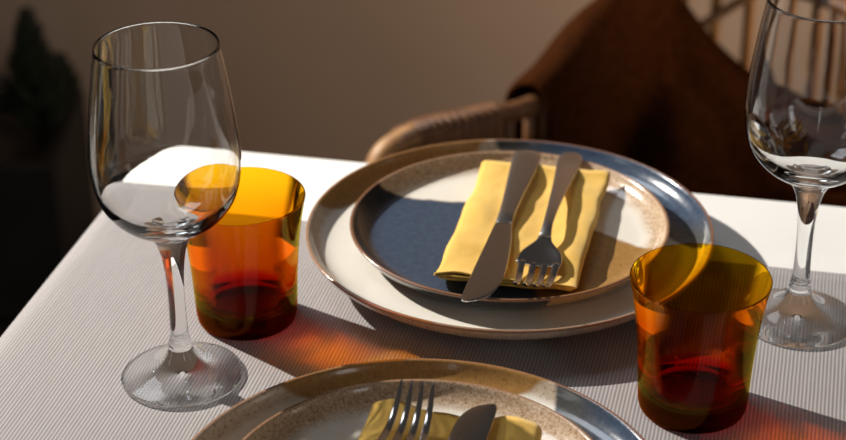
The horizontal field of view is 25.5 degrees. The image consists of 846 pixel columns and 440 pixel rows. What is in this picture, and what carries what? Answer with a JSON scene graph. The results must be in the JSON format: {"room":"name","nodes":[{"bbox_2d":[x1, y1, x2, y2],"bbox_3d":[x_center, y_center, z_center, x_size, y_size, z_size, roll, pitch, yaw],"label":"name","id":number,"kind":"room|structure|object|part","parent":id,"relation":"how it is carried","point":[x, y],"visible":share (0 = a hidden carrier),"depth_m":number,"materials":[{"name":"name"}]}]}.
{"room":"dining room","nodes":[
{"label":"dining room","id":0,"kind":"room"},
{"bbox_2d":[0,320,13,336],"bbox_3d":[0.009,1.060,0.957,8.000,0.050,4.700,0,28,0],"label":"floor","id":1,"kind":"structure","parent":0,"point":[4,324],"depth_m":2.64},
{"bbox_2d":[0,89,96,319],"bbox_3d":[-0.718,-0.020,2.690,0.445,0.250,0.260,0,28,0],"label":"planter box","id":2,"kind":"object","parent":1,"relation":"on","point":[47,195],"visible":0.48,"depth_m":2.59,"materials":[{"name":"ceramic"}]},
{"bbox_3d":[-0.717,0.032,2.582,0.445,0.240,0.020,0,28,0],"label":"panel","id":3,"kind":"part","parent":2,"relation":"part of","materials":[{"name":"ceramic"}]},
{"bbox_2d":[0,6,75,141],"bbox_3d":[-0.544,-0.204,2.617,0.106,0.199,0.093,0,28,0],"label":"conifer","id":4,"kind":"object","parent":2,"relation":"on","point":[36,97],"visible":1,"depth_m":2.60,"materials":[{"name":"green plant"}]},
{"bbox_3d":[-0.718,-0.080,2.794,0.445,0.240,0.020,0,28,0],"label":"panel","id":5,"kind":"part","parent":2,"relation":"part of","materials":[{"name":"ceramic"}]},
{"bbox_2d":[52,50,82,107],"bbox_3d":[-0.525,-0.195,2.702,0.068,0.104,0.064,1,28,2],"label":"conifer","id":6,"kind":"object","parent":2,"relation":"on","point":[67,68],"visible":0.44,"depth_m":2.68,"materials":[{"name":"green plant"}]},
{"bbox_3d":[-0.505,-0.026,2.688,0.020,0.240,0.218,0,28,0],"label":"panel","id":7,"kind":"part","parent":2,"relation":"part of","materials":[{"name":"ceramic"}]},
{"bbox_2d":[366,0,755,162],"bbox_3d":[0.320,-0.034,1.908,0.749,0.993,0.442,0,28,0],"label":"rattan armchair","id":8,"kind":"object","parent":1,"relation":"on","point":[491,120],"visible":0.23,"depth_m":1.70,"materials":[{"name":"wicker"}]},
{"bbox_3d":[0.024,-0.051,1.707,0.107,0.097,0.023,-13,31,-23],"label":"wicker panel","id":9,"kind":"part","parent":8,"relation":"part of","materials":[{"name":"brown wicker"}]},
{"bbox_3d":[0.319,-0.144,1.832,0.747,0.064,0.408,0,28,0],"label":"arm rail","id":10,"kind":"part","parent":8,"relation":"part of","materials":[{"name":"wicker"}]},
{"bbox_2d":[505,0,845,206],"bbox_3d":[0.278,-0.084,1.860,0.414,0.225,0.392,0,28,0],"label":"blanket","id":11,"kind":"object","parent":8,"relation":"on","point":[645,82],"visible":0.52,"depth_m":1.91,"materials":[{"name":"brown fabric"}]},
{"bbox_3d":[0.439,0.553,1.058,1.488,0.746,0.908,6,28,11],"label":"dining table","id":12,"kind":"object","parent":1,"relation":"on","visible":0},
{"bbox_2d":[227,152,845,273],"bbox_3d":[0.438,0.318,0.933,1.520,0.218,0.948,6,28,11],"label":"tablecloth","id":13,"kind":"object","parent":12,"relation":"on","point":[764,230],"visible":0.21,"depth_m":1.31,"materials":[{"name":"white fabric"}]},
{"bbox_2d":[0,211,845,439],"bbox_3d":[0.436,0.310,0.928,1.541,0.204,0.707,6,28,11],"label":"table runner","id":14,"kind":"object","parent":13,"relation":"on","point":[64,357],"visible":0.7,"depth_m":1.15,"materials":[{"name":"fabric"}]},
{"bbox_2d":[87,21,243,408],"bbox_3d":[-0.146,-0.001,1.078,0.086,0.215,0.086,-9,29,-15],"label":"wine glass","id":15,"kind":"object","parent":14,"relation":"on","point":[164,144],"visible":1,"depth_m":1.03,"materials":[{"name":"clear glass"}]},
{"bbox_2d":[87,21,241,243],"bbox_3d":[-0.146,-0.044,1.055,0.086,0.118,0.086,0,28,0],"label":"bowl","id":16,"kind":"object","parent":15,"relation":"on","point":[164,144],"depth_m":1.02,"materials":[{"name":"clear glass"}]},
{"bbox_3d":[-0.145,0.042,1.100,0.026,0.076,0.026,0,28,0],"label":"stem","id":17,"kind":"part","parent":15,"relation":"part of","materials":[{"name":"clear glass"}]},
{"bbox_2d":[187,167,305,340],"bbox_3d":[-0.112,0.023,1.169,0.082,0.087,0.082,0,28,0],"label":"tumbler","id":18,"kind":"object","parent":14,"relation":"on","point":[241,302],"visible":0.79,"depth_m":1.16,"materials":[{"name":"orange glass"}]},
{"bbox_2d":[191,358,644,439],"bbox_3d":[-0.003,0.155,0.984,0.270,0.026,0.270,-5,28,-8],"label":"dinner plate","id":19,"kind":"object","parent":14,"relation":"on","point":[599,422],"visible":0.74,"depth_m":1.08,"materials":[{"name":"ceramic"}]},
{"bbox_2d":[242,379,592,439],"bbox_3d":[-0.004,0.147,0.980,0.212,0.016,0.212,-24,36,-37],"label":"plate","id":20,"kind":"object","parent":19,"relation":"on","point":[342,413],"visible":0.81,"depth_m":1.05,"materials":[{"name":"ceramic"}]},
{"bbox_2d":[358,399,541,439],"bbox_3d":[0.002,0.142,0.968,0.099,0.024,0.157,6,28,11],"label":"napkin","id":21,"kind":"object","parent":20,"relation":"on","point":[442,423],"visible":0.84,"depth_m":1.02,"materials":[{"name":"yellow fabric"}]},
{"bbox_2d":[375,379,433,439],"bbox_3d":[-0.025,0.143,0.942,0.029,0.016,0.207,5,29,11],"label":"fork","id":22,"kind":"object","parent":21,"relation":"on","point":[388,427],"visible":1,"depth_m":1.02,"materials":[{"name":"silver metal"}]},
{"bbox_2d":[448,404,496,439],"bbox_3d":[0.011,0.150,0.944,0.022,0.006,0.210,5,29,10],"label":"table knife","id":23,"kind":"object","parent":21,"relation":"on","point":[476,423],"visible":1,"depth_m":1.02,"materials":[{"name":"silver metal"}]},
{"bbox_2d":[305,139,713,339],"bbox_3d":[0.057,0.015,1.249,0.270,0.026,0.270,11,30,21],"label":"dinner plate","id":24,"kind":"object","parent":14,"relation":"on","point":[331,246],"visible":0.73,"depth_m":1.21,"materials":[{"name":"ceramic"}]},
{"bbox_2d":[350,151,669,307],"bbox_3d":[0.057,0.007,1.244,0.212,0.016,0.212,19,34,32],"label":"plate","id":25,"kind":"object","parent":24,"relation":"on","point":[404,224],"visible":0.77,"depth_m":1.25,"materials":[{"name":"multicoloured ceramic"}]},
{"bbox_2d":[434,160,609,291],"bbox_3d":[0.068,0.004,1.238,0.091,0.015,0.158,6,28,11],"label":"napkin","id":26,"kind":"object","parent":25,"relation":"on","point":[575,221],"visible":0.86,"depth_m":1.24,"materials":[{"name":"yellow fabric"}]},
{"bbox_2d":[461,150,540,301],"bbox_3d":[0.054,0.001,1.229,0.022,0.006,0.210,5,29,10],"label":"table knife","id":27,"kind":"object","parent":26,"relation":"on","point":[489,270],"visible":1,"depth_m":1.21,"materials":[{"name":"silver metal"}]},
{"bbox_3d":[0.044,0.025,1.185,0.021,0.001,0.107,5,29,10],"label":"blade","id":28,"kind":"part","parent":27,"relation":"part of","materials":[{"name":"silver metal"}]},
{"bbox_3d":[0.064,-0.023,1.274,0.020,0.006,0.106,5,29,11],"label":"handle","id":29,"kind":"part","parent":27,"relation":"part of","materials":[{"name":"silver metal"}]},
{"bbox_2d":[513,152,581,287],"bbox_3d":[0.086,-0.003,1.230,0.029,0.015,0.207,6,28,11],"label":"fork","id":30,"kind":"object","parent":26,"relation":"on","point":[542,253],"visible":1,"depth_m":1.20,"materials":[{"name":"silver metal"}]},
{"bbox_3d":[0.092,-0.019,1.261,0.017,0.011,0.137,5,28,10],"label":"handle","id":31,"kind":"part","parent":30,"relation":"part of","materials":[{"name":"silver metal"}]},
{"bbox_2d":[630,243,772,433],"bbox_3d":[0.157,0.070,1.075,0.082,0.087,0.082,0,28,0],"label":"tumbler","id":32,"kind":"object","parent":14,"relation":"on","point":[691,390],"visible":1,"depth_m":1.07,"materials":[{"name":"orange glass"}]},
{"bbox_2d":[738,0,845,348],"bbox_3d":[0.235,-0.033,1.131,0.086,0.215,0.086,8,29,15],"label":"wine glass","id":33,"kind":"object","parent":14,"relation":"on","point":[795,105],"visible":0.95,"depth_m":1.09,"materials":[{"name":"clear glass"}]},
{"bbox_2d":[744,0,845,190],"bbox_3d":[0.235,-0.076,1.108,0.086,0.118,0.086,0,28,0],"label":"bowl","id":34,"kind":"object","parent":33,"relation":"on","point":[795,105],"depth_m":1.08,"materials":[{"name":"clear glass"}]},
{"bbox_3d":[0.235,0.010,1.154,0.026,0.076,0.026,0,28,0],"label":"stem","id":35,"kind":"part","parent":33,"relation":"part of","materials":[{"name":"clear glass"}]},
{"bbox_2d":[0,0,765,162],"bbox_3d":[1.392,-0.912,2.493,5.200,1.980,0.150,0,28,0],"label":"wall","id":36,"kind":"structure","parent":0,"point":[318,79],"depth_m":2.75,"materials":[{"name":"paint"}]},
{"bbox_2d":[95,196,102,216],"bbox_3d":[1.400,-0.034,2.865,5.200,0.080,0.015,0,28,0],"label":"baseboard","id":37,"kind":"structure","parent":36,"relation":"attached to","point":[99,210],"depth_m":2.86,"materials":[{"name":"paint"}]}
]}

